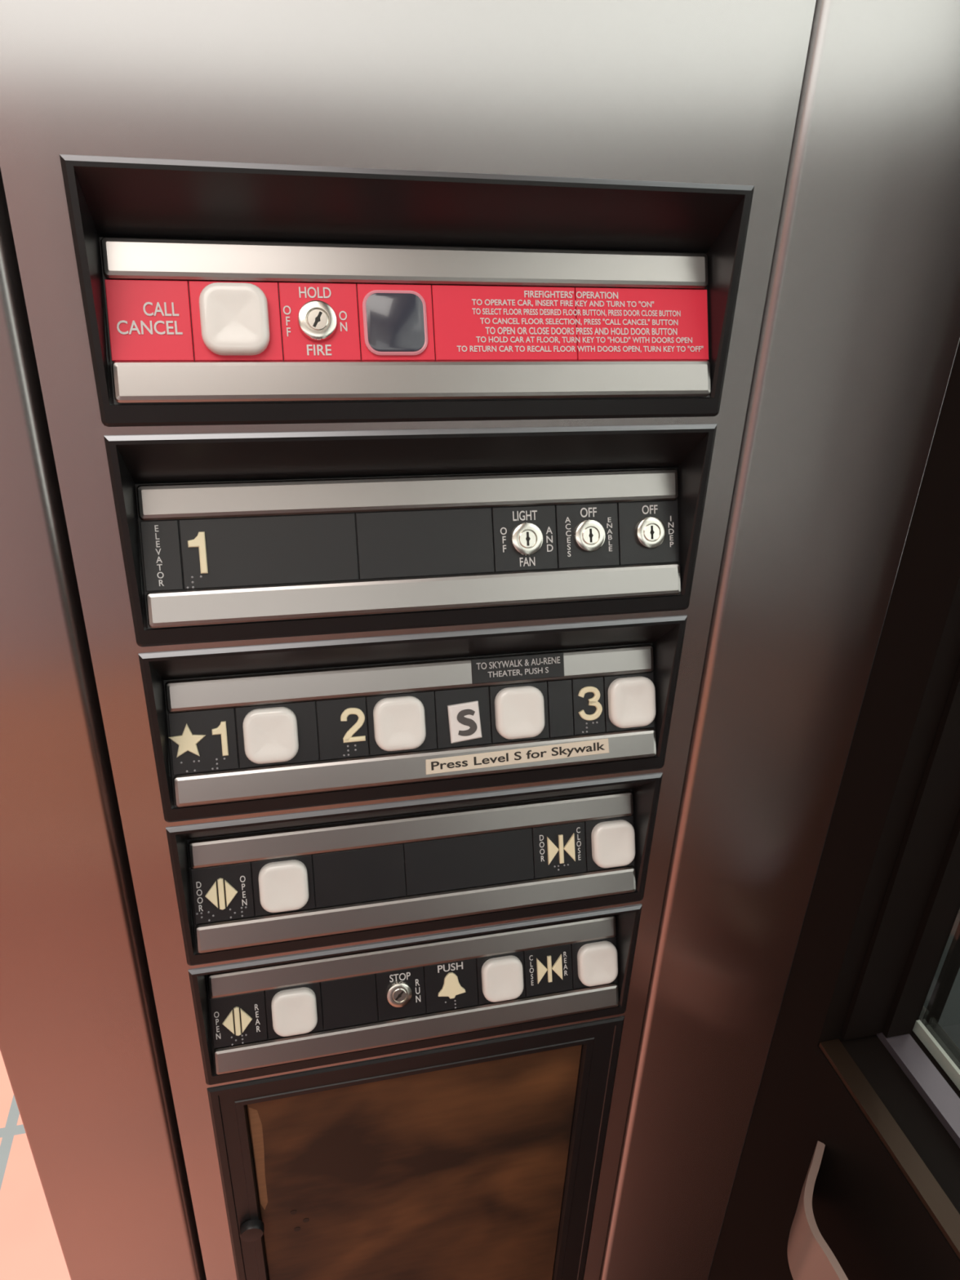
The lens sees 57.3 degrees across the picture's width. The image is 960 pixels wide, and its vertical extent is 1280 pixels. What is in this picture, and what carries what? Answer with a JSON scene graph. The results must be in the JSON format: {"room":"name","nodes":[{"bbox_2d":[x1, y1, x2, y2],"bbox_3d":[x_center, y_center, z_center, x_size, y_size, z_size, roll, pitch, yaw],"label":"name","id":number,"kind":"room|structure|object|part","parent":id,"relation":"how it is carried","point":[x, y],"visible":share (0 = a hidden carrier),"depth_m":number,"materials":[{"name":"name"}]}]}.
{"room":"elevator interior","nodes":[
{"label":"elevator interior","id":0,"kind":"room"},
{"bbox_2d":[0,1050,71,1279],"bbox_3d":[-2.184,0.827,1.618,4.450,0.100,5.650,-4,27,-12],"label":"floor","id":1,"kind":"structure","parent":0,"point":[30,1248],"depth_m":1.42,"materials":[{"name":"ceramic"}]},
{"bbox_2d":[707,341,959,1279],"bbox_3d":[0.426,0.337,-0.207,0.090,2.600,1.550,-4,27,-12],"label":"wall","id":2,"kind":"structure","parent":0,"point":[873,1222],"depth_m":0.50,"materials":[{"name":"brown metal"}]},
{"bbox_2d":[786,1141,848,1279],"bbox_3d":[0.332,0.608,0.015,0.038,0.050,1.236,-4,27,-12],"label":"handrail","id":3,"kind":"object","parent":2,"relation":"attached to","point":[810,1257],"visible":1,"depth_m":0.50,"materials":[{"name":"beige"}]},
{"bbox_2d":[818,660,959,1259],"bbox_3d":[0.425,0.019,-0.335,0.075,1.215,1.409,-4,27,-12],"label":"window","id":4,"kind":"structure","parent":2,"relation":"in","point":[922,900],"depth_m":0.50,"materials":[{"name":"brown metal"}]},
{"bbox_3d":[0.265,-0.296,0.270,0.044,1.209,0.007,-4,27,-12],"label":"frame","id":5,"kind":"part","parent":4,"relation":"part of","materials":[{"name":"brown metal"}]},
{"bbox_3d":[0.458,0.016,-0.328,0.007,1.215,1.409,-4,27,-12],"label":"pane","id":6,"kind":"part","parent":4,"relation":"part of","materials":[{"name":"clear glass"}]},
{"bbox_2d":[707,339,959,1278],"bbox_3d":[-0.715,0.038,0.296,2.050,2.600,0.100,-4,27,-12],"label":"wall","id":7,"kind":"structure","parent":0,"point":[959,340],"depth_m":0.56,"materials":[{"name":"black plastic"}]},
{"bbox_2d":[0,167,206,1279],"bbox_3d":[-0.213,0.147,0.453,0.074,2.300,0.050,-4,27,-12],"label":"trim","id":8,"kind":"structure","parent":7,"relation":"attached to","point":[82,1049],"depth_m":0.42,"materials":[{"name":"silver metal"}]},
{"bbox_2d":[0,0,816,1279],"bbox_3d":[-0.024,-0.098,0.363,0.282,1.730,0.028,-4,27,-12],"label":"control panel faceplate","id":9,"kind":"object","parent":7,"relation":"attached to","point":[704,91],"visible":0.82,"depth_m":0.31,"materials":[{"name":"silver metal"}]},
{"bbox_2d":[59,154,754,426],"bbox_3d":[-0.020,-0.133,0.343,0.250,0.089,0.028,-4,27,-12],"label":"control unit","id":10,"kind":"object","parent":9,"relation":"attached to","point":[213,292],"visible":1,"depth_m":0.34,"materials":[{"name":"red plastic"}]},
{"bbox_3d":[-0.121,-0.117,0.323,0.029,0.027,0.012,-4,27,-12],"label":"insert plate","id":11,"kind":"part","parent":10,"relation":"part of","materials":[{"name":"red plastic"}]},
{"bbox_3d":[-0.091,-0.119,0.330,0.032,0.027,0.012,-4,27,-12],"label":"insert plate","id":12,"kind":"part","parent":10,"relation":"part of","materials":[{"name":"red"}]},
{"bbox_2d":[297,299,337,341],"bbox_3d":[-0.062,-0.122,0.335,0.015,0.014,0.008,-4,27,-12],"label":"switch","id":13,"kind":"object","parent":10,"relation":"attached to","point":[317,319],"depth_m":0.33,"materials":[{"name":"silver metal"}]},
{"bbox_3d":[-0.061,-0.122,0.337,0.029,0.027,0.012,-4,27,-12],"label":"insert plate","id":14,"kind":"part","parent":10,"relation":"part of","materials":[{"name":"red plastic"}]},
{"bbox_2d":[362,289,427,355],"bbox_3d":[-0.033,-0.123,0.342,0.025,0.023,0.010,-4,27,-12],"label":"indicator light","id":15,"kind":"object","parent":10,"relation":"on","point":[395,322],"depth_m":0.34,"materials":[{"name":"grey"}]},
{"bbox_3d":[-0.033,-0.124,0.343,0.029,0.027,0.012,-4,27,-12],"label":"insert plate","id":16,"kind":"part","parent":10,"relation":"part of","materials":[{"name":"red plastic"}]},
{"bbox_3d":[0.011,-0.127,0.353,0.059,0.027,0.012,-4,27,-12],"label":"insert plate","id":17,"kind":"part","parent":10,"relation":"part of","materials":[{"name":"red plastic"}]},
{"bbox_3d":[0.068,-0.131,0.365,0.058,0.027,0.012,-4,27,-12],"label":"insert plate","id":18,"kind":"part","parent":10,"relation":"part of","materials":[{"name":"red plastic"}]},
{"bbox_2d":[103,423,717,646],"bbox_3d":[-0.023,-0.051,0.385,0.250,0.089,0.028,-4,27,-12],"label":"control unit","id":19,"kind":"object","parent":9,"relation":"attached to","point":[224,536],"visible":0.99,"depth_m":0.38,"materials":[{"name":"black plastic"}]},
{"bbox_3d":[-0.131,-0.035,0.363,0.015,0.027,0.012,-4,27,-12],"label":"insert plate","id":20,"kind":"part","parent":19,"relation":"part of","materials":[{"name":"black plastic"}]},
{"bbox_3d":[-0.089,-0.038,0.373,0.072,0.027,0.012,-4,27,-12],"label":"insert plate","id":21,"kind":"part","parent":19,"relation":"part of","materials":[{"name":"black plastic"}]},
{"bbox_3d":[-0.024,-0.043,0.387,0.060,0.027,0.012,-4,27,-12],"label":"insert plate","id":22,"kind":"part","parent":19,"relation":"part of","materials":[{"name":"black plastic"}]},
{"bbox_3d":[0.020,-0.046,0.397,0.029,0.027,0.012,-4,27,-12],"label":"insert plate","id":23,"kind":"part","parent":19,"relation":"part of","materials":[{"name":"black plastic"}]},
{"bbox_2d":[510,522,542,555],"bbox_3d":[0.021,-0.045,0.395,0.015,0.014,0.008,-4,27,-12],"label":"switch","id":24,"kind":"object","parent":19,"relation":"attached to","point":[526,538],"depth_m":0.39,"materials":[{"name":"silver metal"}]},
{"bbox_3d":[0.050,-0.048,0.403,0.030,0.027,0.012,-4,27,-12],"label":"insert plate","id":25,"kind":"part","parent":19,"relation":"part of","materials":[{"name":"black plastic"}]},
{"bbox_2d":[573,519,605,551],"bbox_3d":[0.050,-0.048,0.402,0.015,0.014,0.008,-4,27,-12],"label":"switch","id":26,"kind":"object","parent":19,"relation":"attached to","point":[588,535],"depth_m":0.40,"materials":[{"name":"silver metal"}]},
{"bbox_3d":[0.079,-0.050,0.410,0.030,0.027,0.012,-4,27,-12],"label":"insert plate","id":27,"kind":"part","parent":19,"relation":"part of","materials":[{"name":"black plastic"}]},
{"bbox_2d":[634,515,666,548],"bbox_3d":[0.079,-0.050,0.408,0.015,0.014,0.008,-4,27,-12],"label":"switch","id":28,"kind":"object","parent":19,"relation":"attached to","point":[650,531],"depth_m":0.41,"materials":[{"name":"silver metal"}]},
{"bbox_2d":[137,615,687,822],"bbox_3d":[-0.026,0.032,0.426,0.250,0.089,0.028,-4,27,-12],"label":"control unit","id":29,"kind":"object","parent":9,"relation":"attached to","point":[235,731],"visible":0.99,"depth_m":0.42,"materials":[{"name":"black plastic"}]},
{"bbox_3d":[-0.128,0.047,0.406,0.029,0.027,0.012,-4,27,-12],"label":"insert plate","id":30,"kind":"part","parent":29,"relation":"part of","materials":[{"name":"black plastic"}]},
{"bbox_3d":[-0.095,0.044,0.413,0.037,0.027,0.012,-4,27,-12],"label":"insert plate","id":31,"kind":"part","parent":29,"relation":"part of","materials":[{"name":"black"}]},
{"bbox_3d":[-0.066,0.042,0.420,0.023,0.027,0.012,-4,27,-12],"label":"insert plate","id":32,"kind":"part","parent":29,"relation":"part of","materials":[{"name":"black plastic"}]},
{"bbox_3d":[-0.038,0.040,0.426,0.033,0.027,0.012,-4,27,-12],"label":"insert plate","id":33,"kind":"part","parent":29,"relation":"part of","materials":[{"name":"black"}]},
{"bbox_3d":[-0.008,0.038,0.433,0.027,0.027,0.012,-4,27,-12],"label":"insert plate","id":34,"kind":"part","parent":29,"relation":"part of","materials":[{"name":"black plastic"}]},
{"bbox_3d":[0.020,0.036,0.439,0.030,0.027,0.012,-4,27,-12],"label":"insert plate","id":35,"kind":"part","parent":29,"relation":"part of","materials":[{"name":"black"}]},
{"bbox_3d":[0.041,0.035,0.444,0.013,0.027,0.012,-4,27,-12],"label":"insert plate","id":36,"kind":"part","parent":29,"relation":"part of","materials":[{"name":"black plastic"}]},
{"bbox_3d":[0.055,0.034,0.447,0.017,0.027,0.012,-4,27,-12],"label":"insert plate","id":37,"kind":"part","parent":29,"relation":"part of","materials":[{"name":"black plastic"}]},
{"bbox_3d":[0.077,0.032,0.452,0.027,0.027,0.012,-4,27,-12],"label":"insert plate","id":38,"kind":"part","parent":29,"relation":"part of","materials":[{"name":"black"}]},
{"bbox_2d":[165,772,662,965],"bbox_3d":[-0.029,0.114,0.468,0.250,0.089,0.028,-4,27,-12],"label":"control unit","id":39,"kind":"object","parent":9,"relation":"attached to","point":[245,888],"visible":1,"depth_m":0.46,"materials":[{"name":"black plastic"}]},
{"bbox_3d":[-0.131,0.129,0.448,0.029,0.027,0.012,-4,27,-12],"label":"insert plate","id":40,"kind":"part","parent":39,"relation":"part of","materials":[{"name":"black plastic"}]},
{"bbox_3d":[-0.101,0.127,0.454,0.030,0.027,0.012,-4,27,-12],"label":"insert plate","id":41,"kind":"part","parent":39,"relation":"part of","materials":[{"name":"black"}]},
{"bbox_3d":[-0.063,0.124,0.463,0.047,0.027,0.012,-4,27,-12],"label":"insert plate","id":42,"kind":"part","parent":39,"relation":"part of","materials":[{"name":"black plastic"}]},
{"bbox_3d":[-0.005,0.120,0.475,0.071,0.027,0.012,-4,27,-12],"label":"insert plate","id":43,"kind":"part","parent":39,"relation":"part of","materials":[{"name":"black plastic"}]},
{"bbox_3d":[0.044,0.116,0.486,0.030,0.027,0.012,-4,27,-12],"label":"insert plate","id":44,"kind":"part","parent":39,"relation":"part of","materials":[{"name":"black plastic"}]},
{"bbox_3d":[0.073,0.114,0.493,0.028,0.027,0.012,-4,27,-12],"label":"insert plate","id":45,"kind":"part","parent":39,"relation":"part of","materials":[{"name":"black"}]},
{"bbox_2d":[187,904,642,1084],"bbox_3d":[-0.033,0.196,0.509,0.250,0.089,0.028,-4,27,-12],"label":"control unit","id":46,"kind":"object","parent":9,"relation":"attached to","point":[263,1017],"visible":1,"depth_m":0.51,"materials":[{"name":"black plastic"}]},
{"bbox_3d":[-0.134,0.211,0.489,0.029,0.027,0.012,-4,27,-12],"label":"insert plate","id":47,"kind":"part","parent":46,"relation":"part of","materials":[{"name":"black plastic"}]},
{"bbox_3d":[-0.105,0.209,0.495,0.030,0.027,0.012,-4,27,-12],"label":"insert plate","id":48,"kind":"part","parent":46,"relation":"part of","materials":[{"name":"black"}]},
{"bbox_3d":[-0.074,0.207,0.502,0.031,0.027,0.012,-4,27,-12],"label":"insert plate","id":49,"kind":"part","parent":46,"relation":"part of","materials":[{"name":"black plastic"}]},
{"bbox_2d":[386,980,412,1007],"bbox_3d":[-0.046,0.204,0.507,0.015,0.014,0.008,-4,27,-12],"label":"switch","id":50,"kind":"object","parent":46,"relation":"attached to","point":[398,993],"depth_m":0.51,"materials":[{"name":"silver metal"}]},
{"bbox_3d":[-0.046,0.204,0.508,0.028,0.027,0.012,-4,27,-12],"label":"insert plate","id":51,"kind":"part","parent":46,"relation":"part of","materials":[{"name":"black plastic"}]},
{"bbox_3d":[-0.017,0.202,0.515,0.031,0.027,0.012,-4,27,-12],"label":"insert plate","id":52,"kind":"part","parent":46,"relation":"part of","materials":[{"name":"black plastic"}]},
{"bbox_3d":[0.013,0.200,0.521,0.029,0.027,0.012,-4,27,-12],"label":"insert plate","id":53,"kind":"part","parent":46,"relation":"part of","materials":[{"name":"black"}]},
{"bbox_3d":[0.041,0.198,0.528,0.029,0.027,0.012,-4,27,-12],"label":"insert plate","id":54,"kind":"part","parent":46,"relation":"part of","materials":[{"name":"black plastic"}]},
{"bbox_3d":[0.070,0.196,0.534,0.028,0.027,0.012,-4,27,-12],"label":"insert plate","id":55,"kind":"part","parent":46,"relation":"part of","materials":[{"name":"black"}]},
{"bbox_2d":[207,1016,624,1279],"bbox_3d":[-0.039,0.390,0.603,0.250,0.338,0.029,-4,27,-12],"label":"access panel","id":56,"kind":"object","parent":9,"relation":"attached to","point":[482,1160],"visible":1,"depth_m":0.57,"materials":[{"name":"black plastic"},{"name":"wood"}]},
{"bbox_2d":[599,0,959,1279],"bbox_3d":[0.150,0.121,0.534,0.097,2.300,0.050,-4,27,-12],"label":"trim","id":57,"kind":"structure","parent":7,"relation":"attached to","point":[859,339],"depth_m":0.43,"materials":[{"name":"silver metal"}]}
]}

